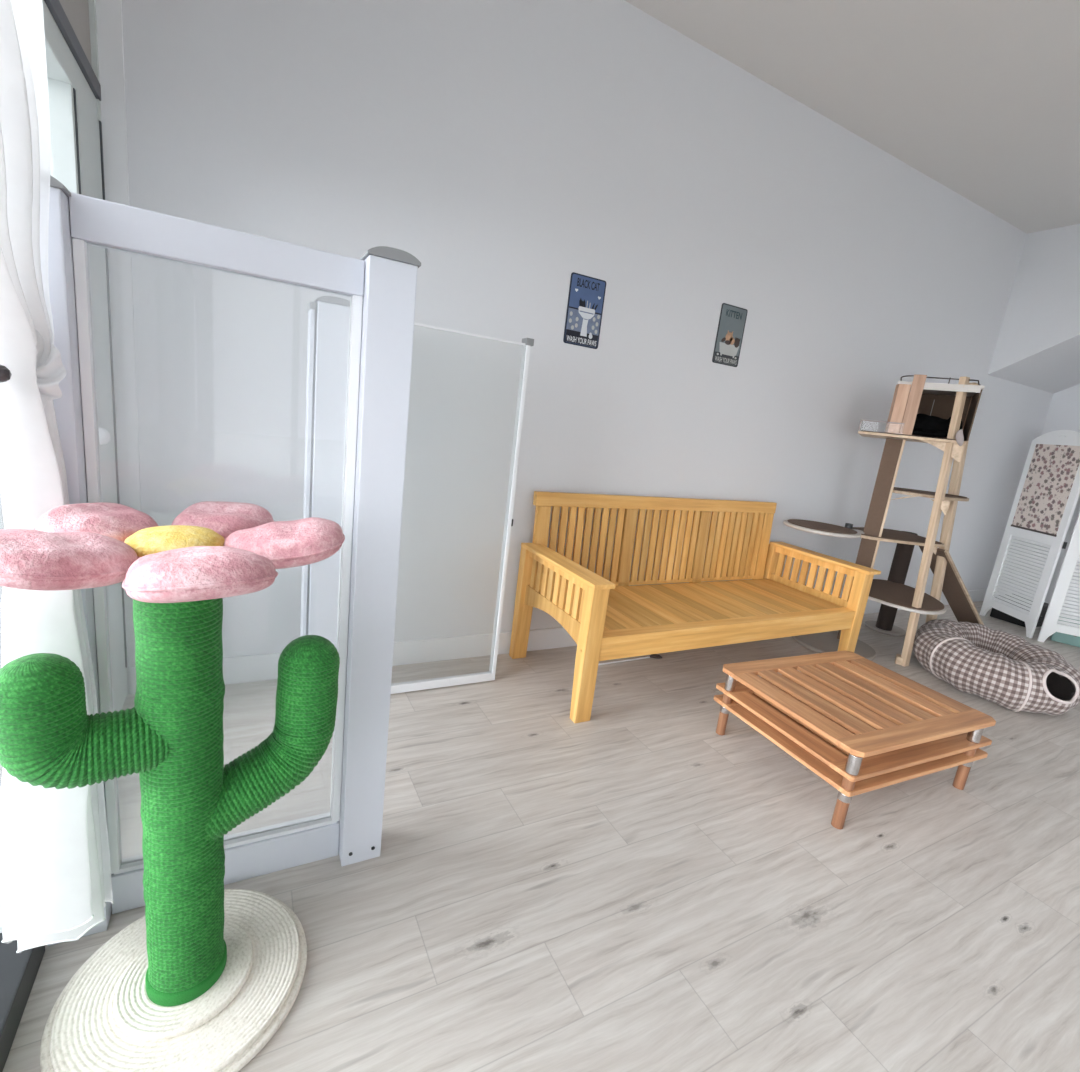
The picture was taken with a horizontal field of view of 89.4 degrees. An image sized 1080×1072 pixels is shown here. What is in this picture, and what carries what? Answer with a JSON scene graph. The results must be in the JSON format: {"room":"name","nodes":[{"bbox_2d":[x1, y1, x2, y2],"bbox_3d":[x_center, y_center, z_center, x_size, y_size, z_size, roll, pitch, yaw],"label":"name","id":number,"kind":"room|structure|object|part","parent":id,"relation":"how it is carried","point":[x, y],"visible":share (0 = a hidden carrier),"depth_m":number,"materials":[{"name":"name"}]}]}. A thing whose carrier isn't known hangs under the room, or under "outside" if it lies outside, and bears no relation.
{"room":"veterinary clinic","nodes":[
{"label":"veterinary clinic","id":0,"kind":"room"},
{"bbox_2d":[59,0,91,66],"bbox_3d":[-0.039,-1.146,-0.935,0.140,0.950,5.788,0,14,-28],"label":"wall","id":1,"kind":"structure","parent":0,"point":[76,11],"depth_m":1.53,"materials":[{"name":"paint"}]},
{"bbox_2d":[44,0,100,100],"bbox_3d":[-0.071,-0.661,-0.827,0.128,0.045,5.770,0,14,-28],"label":"trim","id":2,"kind":"structure","parent":1,"relation":"attached to","point":[55,8],"depth_m":1.41,"materials":[{"name":"metal"}]},
{"bbox_2d":[88,0,101,122],"bbox_3d":[-1.306,-1.789,1.570,0.024,1.050,0.030,0,14,-28],"label":"trim","id":3,"kind":"structure","parent":1,"relation":"attached to","point":[92,3],"depth_m":1.63,"materials":[{"name":"metal"}]},
{"bbox_2d":[3,601,1079,1071],"bbox_3d":[2.724,1.350,1.254,7.090,0.080,6.028,0,14,-28],"label":"floor","id":4,"kind":"structure","parent":0,"point":[636,886],"depth_m":1.49,"materials":[{"name":"grey wood"}]},
{"bbox_2d":[48,175,111,945],"bbox_3d":[-0.943,0.130,1.073,0.112,1.517,0.110,0,14,-28],"label":"post","id":5,"kind":"object","parent":4,"relation":"on","point":[68,408],"visible":0.2,"depth_m":0.96,"materials":[{"name":"grey plastic"}]},
{"bbox_2d":[0,501,344,1071],"bbox_3d":[-0.657,0.449,1.016,0.469,0.990,0.520,8,12,7],"label":"cat tree","id":6,"kind":"object","parent":4,"relation":"on","point":[209,974],"visible":1,"depth_m":0.98,"materials":[{"name":"green fabric"}]},
{"bbox_3d":[-0.751,0.299,0.900,0.224,0.237,0.115,-3,15,-38],"label":"arm","id":7,"kind":"part","parent":6,"relation":"part of","materials":[{"name":"green fabric"}]},
{"bbox_2d":[124,525,224,556],"bbox_3d":[-0.614,0.006,0.923,0.146,0.036,0.146,0,14,-28],"label":"flower","id":8,"kind":"object","parent":6,"relation":"on","point":[141,540],"depth_m":0.89,"materials":[{"name":"yellow fabric"}]},
{"bbox_3d":[-0.554,0.399,1.098,0.282,0.391,0.119,-3,16,-39],"label":"arm","id":9,"kind":"part","parent":6,"relation":"part of","materials":[{"name":"green fabric"}]},
{"bbox_2d":[69,192,364,913],"bbox_3d":[-0.689,0.134,1.231,0.493,1.503,0.050,0,14,-28],"label":"door frame","id":10,"kind":"structure","parent":4,"relation":"on","point":[97,222],"depth_m":1.14,"materials":[{"name":"white paint"}]},
{"bbox_3d":[-0.607,-0.561,1.080,0.493,0.072,0.050,0,14,-28],"label":"rail","id":11,"kind":"part","parent":10,"relation":"part of","materials":[{"name":"white metal"}]},
{"bbox_3d":[-0.770,0.814,1.379,0.493,0.100,0.050,0,14,-28],"label":"rail","id":12,"kind":"part","parent":10,"relation":"part of","materials":[{"name":"white metal"}]},
{"bbox_2d":[300,296,349,646],"bbox_3d":[-0.796,-0.062,2.011,0.140,1.530,0.110,0,14,-28],"label":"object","id":13,"kind":"object","parent":4,"relation":"on","point":[328,316],"visible":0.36,"depth_m":1.91,"materials":[{"name":"grey plastic"}]},
{"bbox_2d":[391,322,533,693],"bbox_3d":[-0.429,-0.070,2.232,0.706,1.520,0.049,0,14,-29],"label":"gate","id":14,"kind":"object","parent":13,"relation":"attached to","point":[401,687],"visible":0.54,"depth_m":2.38,"materials":[{"name":"white paint"}]},
{"bbox_2d":[339,246,420,866],"bbox_3d":[-0.417,0.125,1.355,0.112,1.530,0.110,0,14,-28],"label":"post","id":15,"kind":"object","parent":4,"relation":"on","point":[390,275],"visible":0.92,"depth_m":1.28,"materials":[{"name":"grey plastic"}]},
{"bbox_2d":[598,654,661,664],"bbox_3d":[0.459,0.664,2.920,0.482,0.027,0.037,0,14,-28],"label":"toy","id":16,"kind":"object","parent":4,"relation":"on","point":[657,656],"visible":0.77,"depth_m":2.97,"materials":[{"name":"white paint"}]},
{"bbox_3d":[0.425,0.669,2.913,0.415,0.009,0.009,0,14,-30],"label":"rod","id":17,"kind":"part","parent":16,"relation":"part of","materials":[{"name":"white paint"}]},
{"bbox_2d":[509,491,880,722],"bbox_3d":[0.875,0.284,2.903,1.910,0.868,0.684,0,14,-28],"label":"wooden bench","id":18,"kind":"object","parent":4,"relation":"on","point":[606,619],"visible":1,"depth_m":2.89,"materials":[{"name":"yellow wood"}]},
{"bbox_3d":[-0.081,0.341,2.770,0.078,0.592,0.058,0,14,-28],"label":"leg","id":19,"kind":"part","parent":18,"relation":"part of","materials":[{"name":"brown wood"}]},
{"bbox_3d":[0.075,0.278,2.482,0.036,0.311,0.548,0,14,-28],"label":"panel","id":20,"kind":"part","parent":18,"relation":"part of","materials":[{"name":"brown wood"}]},
{"bbox_3d":[0.103,0.122,2.430,0.102,0.020,0.664,0,14,-28],"label":"armrest","id":21,"kind":"part","parent":18,"relation":"part of","materials":[{"name":"brown wood"}]},
{"bbox_3d":[0.198,0.487,2.252,0.078,0.592,0.062,0,14,-28],"label":"leg","id":22,"kind":"part","parent":18,"relation":"part of","materials":[{"name":"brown wood"}]},
{"bbox_3d":[0.711,0.073,3.110,1.700,0.448,0.044,0,14,-28],"label":"backrest","id":23,"kind":"part","parent":18,"relation":"part of","materials":[{"name":"brown wood"}]},
{"bbox_3d":[0.733,-0.181,3.070,1.722,0.068,0.037,0,14,-28],"label":"rail","id":24,"kind":"part","parent":18,"relation":"part of","materials":[{"name":"brown wood"}]},
{"bbox_3d":[0.693,0.261,3.144,1.700,0.021,0.027,0,14,-28],"label":"rail","id":25,"kind":"part","parent":18,"relation":"part of","materials":[{"name":"brown wood"}]},
{"bbox_3d":[0.852,0.350,2.928,1.713,0.020,0.531,0,14,-28],"label":"seat","id":26,"kind":"part","parent":18,"relation":"part of","materials":[{"name":"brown wood"}]},
{"bbox_3d":[0.992,0.480,2.668,1.714,0.077,0.028,0,14,-28],"label":"rail","id":27,"kind":"part","parent":18,"relation":"part of","materials":[{"name":"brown wood"}]},
{"bbox_3d":[1.497,0.344,3.621,0.078,0.592,0.058,0,14,-28],"label":"leg","id":28,"kind":"part","parent":18,"relation":"part of","materials":[{"name":"brown wood"}]},
{"bbox_3d":[1.653,0.281,3.332,0.036,0.311,0.548,0,14,-28],"label":"panel","id":29,"kind":"part","parent":18,"relation":"part of","materials":[{"name":"brown wood"}]},
{"bbox_3d":[1.691,0.125,3.286,0.110,0.020,0.664,0,14,-28],"label":"armrest","id":30,"kind":"part","parent":18,"relation":"part of","materials":[{"name":"brown wood"}]},
{"bbox_3d":[1.776,0.490,3.103,0.078,0.592,0.062,0,14,-28],"label":"leg","id":31,"kind":"part","parent":18,"relation":"part of","materials":[{"name":"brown wood"}]},
{"bbox_2d":[714,650,995,829],"bbox_3d":[1.250,0.769,2.241,0.830,0.291,0.644,1,13,-25],"label":"coffee table","id":32,"kind":"object","parent":4,"relation":"on","point":[860,725],"visible":1,"depth_m":2.08,"materials":[{"name":"brown wood"}]},
{"bbox_3d":[0.786,0.710,2.304,0.037,0.273,0.037,1,13,-25],"label":"leg","id":33,"kind":"part","parent":32,"relation":"part of","materials":[{"name":"brown wood"}]},
{"bbox_2d":[726,700,847,779],"bbox_3d":[1.249,0.776,2.242,0.830,0.014,0.476,1,13,-25],"label":"shelf","id":34,"kind":"object","parent":32,"relation":"attached to","point":[786,744],"depth_m":2.06,"materials":[{"name":"brown wood"}]},
{"bbox_2d":[729,679,916,765],"bbox_3d":[1.256,0.722,2.231,0.830,0.014,0.476,1,13,-25],"label":"shelf","id":35,"kind":"object","parent":32,"relation":"attached to","point":[811,743],"depth_m":2.06,"materials":[{"name":"brown wood"}]},
{"bbox_3d":[1.017,0.844,1.812,0.037,0.273,0.037,1,13,-25],"label":"leg","id":36,"kind":"part","parent":32,"relation":"part of","materials":[{"name":"brown wood"}]},
{"bbox_3d":[1.660,0.854,2.117,0.037,0.273,0.037,1,13,-25],"label":"leg","id":37,"kind":"part","parent":32,"relation":"part of","materials":[{"name":"brown wood"}]},
{"bbox_2d":[783,374,983,666],"bbox_3d":[2.521,-0.121,3.625,1.942,1.784,0.780,0,14,-28],"label":"cat tree","id":38,"kind":"object","parent":4,"relation":"on","point":[959,401],"visible":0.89,"depth_m":3.41,"materials":[{"name":"brown wood"}]},
{"bbox_3d":[1.975,-0.058,3.492,0.044,0.042,0.044,0,14,-28],"label":"platform knob","id":39,"kind":"part","parent":38,"relation":"part of","materials":[{"name":"black plastic"}]},
{"bbox_2d":[860,535,944,546],"bbox_3d":[2.313,0.006,3.581,0.659,0.016,0.475,0,14,-28],"label":"shelf","id":40,"kind":"object","parent":38,"relation":"attached to","point":[903,539],"depth_m":3.43,"materials":[{"name":"brown wood"}]},
{"bbox_2d":[868,596,946,614],"bbox_3d":[2.350,0.388,3.574,0.670,0.016,0.607,0,14,-28],"label":"shelf","id":41,"kind":"object","parent":38,"relation":"attached to","point":[931,605],"depth_m":3.35,"materials":[{"name":"wood"}]},
{"bbox_2d":[893,490,968,500],"bbox_3d":[2.448,-0.272,3.502,0.563,0.016,0.430,0,14,-28],"label":"shelf","id":42,"kind":"object","parent":38,"relation":"attached to","point":[951,496],"depth_m":3.34,"materials":[{"name":"brown wood"}]},
{"bbox_3d":[2.307,-0.047,3.203,0.052,1.716,0.127,-4,16,-41],"label":"ladder rail","id":43,"kind":"part","parent":38,"relation":"part of","materials":[{"name":"brown wood"}]},
{"bbox_2d":[912,414,962,437],"bbox_3d":[2.346,-0.655,3.259,0.218,0.136,0.280,0,14,-28],"label":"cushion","id":44,"kind":"object","parent":38,"relation":"on","point":[925,425],"visible":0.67,"depth_m":3.23,"materials":[{"name":"black fabric"}]},
{"bbox_3d":[2.709,-0.110,3.616,0.050,1.758,0.204,0,14,-28],"label":"ladder rail","id":45,"kind":"part","parent":38,"relation":"part of","materials":[{"name":"brown wood"}]},
{"bbox_3d":[2.320,-0.887,3.080,0.251,0.007,0.007,12,13,24],"label":"roof rail","id":46,"kind":"part","parent":38,"relation":"part of","materials":[{"name":"metal"}]},
{"bbox_2d":[955,429,963,445],"bbox_3d":[2.340,-0.549,3.043,0.038,0.093,0.043,0,14,-28],"label":"plush toy","id":47,"kind":"object","parent":38,"relation":"hanging from","point":[959,437],"visible":1,"depth_m":3.03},
{"bbox_2d":[913,619,1079,715],"bbox_3d":[2.656,0.738,3.213,0.837,0.272,0.855,0,14,-28],"label":"bed","id":48,"kind":"object","parent":4,"relation":"on","point":[1002,668],"visible":1,"depth_m":3.00,"materials":[{"name":"fabric"}]},
{"bbox_2d":[990,594,1048,626],"bbox_3d":[4.101,0.636,4.656,0.330,0.190,0.290,0,14,-28],"label":"bin","id":49,"kind":"object","parent":4,"relation":"on","point":[995,613],"visible":0.16,"depth_m":4.58,"materials":[{"name":"black plastic"}]},
{"bbox_3d":[4.110,0.554,4.638,0.330,0.020,0.290,0,14,-28],"label":"lid","id":50,"kind":"part","parent":49,"relation":"part of","materials":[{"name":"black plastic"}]},
{"bbox_2d":[980,430,1079,641],"bbox_3d":[4.011,0.022,4.115,0.312,1.590,0.932,0,14,-28],"label":"folding screen","id":51,"kind":"object","parent":4,"relation":"on","point":[1048,491],"visible":1,"depth_m":4.22,"materials":[{"name":"white paint"}]},
{"bbox_3d":[3.907,-0.043,4.314,0.034,0.015,0.423,7,12,1],"label":"cloth rod","id":52,"kind":"part","parent":51,"relation":"part of","materials":[{"name":"metal"}]},
{"bbox_3d":[3.946,-0.367,4.244,0.028,0.675,0.416,7,12,1],"label":"floral panel","id":53,"kind":"part","parent":51,"relation":"part of","materials":[{"name":"fabric"}]},
{"bbox_2d":[1049,616,1079,646],"bbox_3d":[4.245,0.771,4.209,0.480,0.150,0.346,15,15,35],"label":"storage box","id":54,"kind":"object","parent":4,"relation":"on","point":[1064,638],"visible":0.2,"depth_m":4.18,"materials":[{"name":"teal plastic"}]},
{"bbox_2d":[121,0,1052,693],"bbox_3d":[1.542,-0.855,3.454,7.090,3.000,0.120,0,14,-28],"label":"wall","id":55,"kind":"structure","parent":0,"point":[511,148],"depth_m":2.49,"materials":[{"name":"white paint"}]},
{"bbox_2d":[0,0,126,907],"bbox_3d":[-0.175,0.288,-0.605,0.159,1.915,5.788,0,14,-28],"label":"window","id":56,"kind":"structure","parent":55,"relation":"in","point":[77,163],"depth_m":1.62,"materials":[{"name":"glass"}]},
{"bbox_3d":[-0.121,0.362,-0.738,0.008,1.840,5.475,0,14,-28],"label":"pane","id":57,"kind":"part","parent":56,"relation":"part of","materials":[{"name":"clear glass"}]},
{"bbox_2d":[0,365,11,382],"bbox_3d":[-0.852,-0.249,0.823,0.080,0.028,0.028,0,14,-28],"label":"tieback","id":58,"kind":"object","parent":56,"relation":"attached to","point":[5,374],"visible":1,"depth_m":0.83,"materials":[{"name":"black metal"}]},
{"bbox_2d":[0,933,44,1071],"bbox_3d":[-0.051,1.404,-0.883,0.178,0.075,4.662,0,14,-28],"label":"trim","id":59,"kind":"structure","parent":56,"relation":"attached to","point":[18,971],"depth_m":1.03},
{"bbox_3d":[-1.319,-0.298,1.640,0.045,0.056,0.056,0,14,-28],"label":"knob","id":60,"kind":"part","parent":56,"relation":"part of","materials":[{"name":"white paint"}]},
{"bbox_2d":[0,673,127,932],"bbox_3d":[-1.394,0.701,1.582,0.150,0.090,1.126,0,14,-28],"label":"trim","id":61,"kind":"structure","parent":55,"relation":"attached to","point":[122,694],"depth_m":1.98,"materials":[{"name":"metal"}]},
{"bbox_2d":[96,0,140,666],"bbox_3d":[-1.380,-0.902,1.793,0.061,2.882,0.008,0,14,-28],"label":"trim","id":62,"kind":"structure","parent":55,"relation":"attached to","point":[108,12],"depth_m":1.80,"materials":[{"name":"white paint"}]},
{"bbox_2d":[129,589,986,694],"bbox_3d":[1.424,0.560,3.710,6.810,0.118,0.014,0,14,-28],"label":"baseboard","id":63,"kind":"structure","parent":55,"relation":"attached to","point":[257,667],"depth_m":2.67,"materials":[{"name":"white paint"}]},
{"bbox_2d":[563,272,605,348],"bbox_3d":[0.215,-1.071,2.606,0.197,0.314,0.004,0,14,-28],"label":"sign","id":64,"kind":"object","parent":55,"relation":"attached to","point":[586,296],"visible":1,"depth_m":2.60,"materials":[{"name":"blue metal"}]},
{"bbox_2d":[580,317,587,336],"bbox_3d":[0.214,-1.004,2.622,0.037,0.085,0.001,0,14,-28],"label":"pedestal","id":65,"kind":"object","parent":64,"relation":"in","point":[583,320],"depth_m":2.62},
{"bbox_2d":[578,306,594,318],"bbox_3d":[0.222,-1.065,2.609,0.095,0.047,0.001,0,14,-28],"label":"basin","id":66,"kind":"object","parent":64,"relation":"in","point":[584,312],"depth_m":2.61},
{"bbox_2d":[712,303,747,366],"bbox_3d":[1.062,-1.118,3.048,0.197,0.313,0.004,0,14,-28],"label":"sign","id":67,"kind":"object","parent":55,"relation":"attached to","point":[732,320],"visible":1,"depth_m":3.04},
{"bbox_2d":[719,342,738,355],"bbox_3d":[1.059,-1.046,3.065,0.154,0.060,0.001,0,14,-28],"label":"bathtub","id":68,"kind":"object","parent":67,"relation":"in","point":[725,348],"depth_m":3.07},
{"bbox_2d":[625,0,1079,233],"bbox_3d":[3.081,-1.649,0.603,7.090,0.100,6.028,0,14,-28],"label":"ceiling","id":69,"kind":"structure","parent":0,"point":[981,98],"depth_m":2.59,"materials":[{"name":"white paint"}]},
{"bbox_2d":[988,224,1079,393],"bbox_3d":[4.600,-1.562,3.727,1.210,1.035,1.888,0,14,-28],"label":"wall","id":70,"kind":"structure","parent":0,"point":[1038,343],"depth_m":4.11,"materials":[{"name":"white paint"}]},
{"bbox_2d":[998,384,1079,609],"bbox_3d":[5.969,-0.139,2.583,0.120,3.000,5.788,0,14,-28],"label":"wall","id":71,"kind":"structure","parent":0,"point":[1063,413],"depth_m":4.88,"materials":[{"name":"white paint"}]},
{"bbox_2d":[996,591,1079,616],"bbox_3d":[5.747,1.262,2.849,0.014,0.118,5.774,0,14,-28],"label":"baseboard","id":72,"kind":"structure","parent":71,"relation":"attached to","point":[997,591],"depth_m":4.84,"materials":[{"name":"white paint"}]},
{"bbox_3d":[0.141,-1.112,-1.015,0.082,0.024,3.870,0,14,-28],"label":"curtain rod","id":73,"kind":"object","parent":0,"visible":0},
{"bbox_2d":[0,0,113,952],"bbox_3d":[-0.628,-0.255,0.510,0.142,2.426,0.957,0,14,-28],"label":"sheer curtain","id":74,"kind":"object","parent":73,"relation":"hanging from","point":[56,881],"visible":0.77,"depth_m":0.92,"materials":[{"name":"fabric"}]}
]}

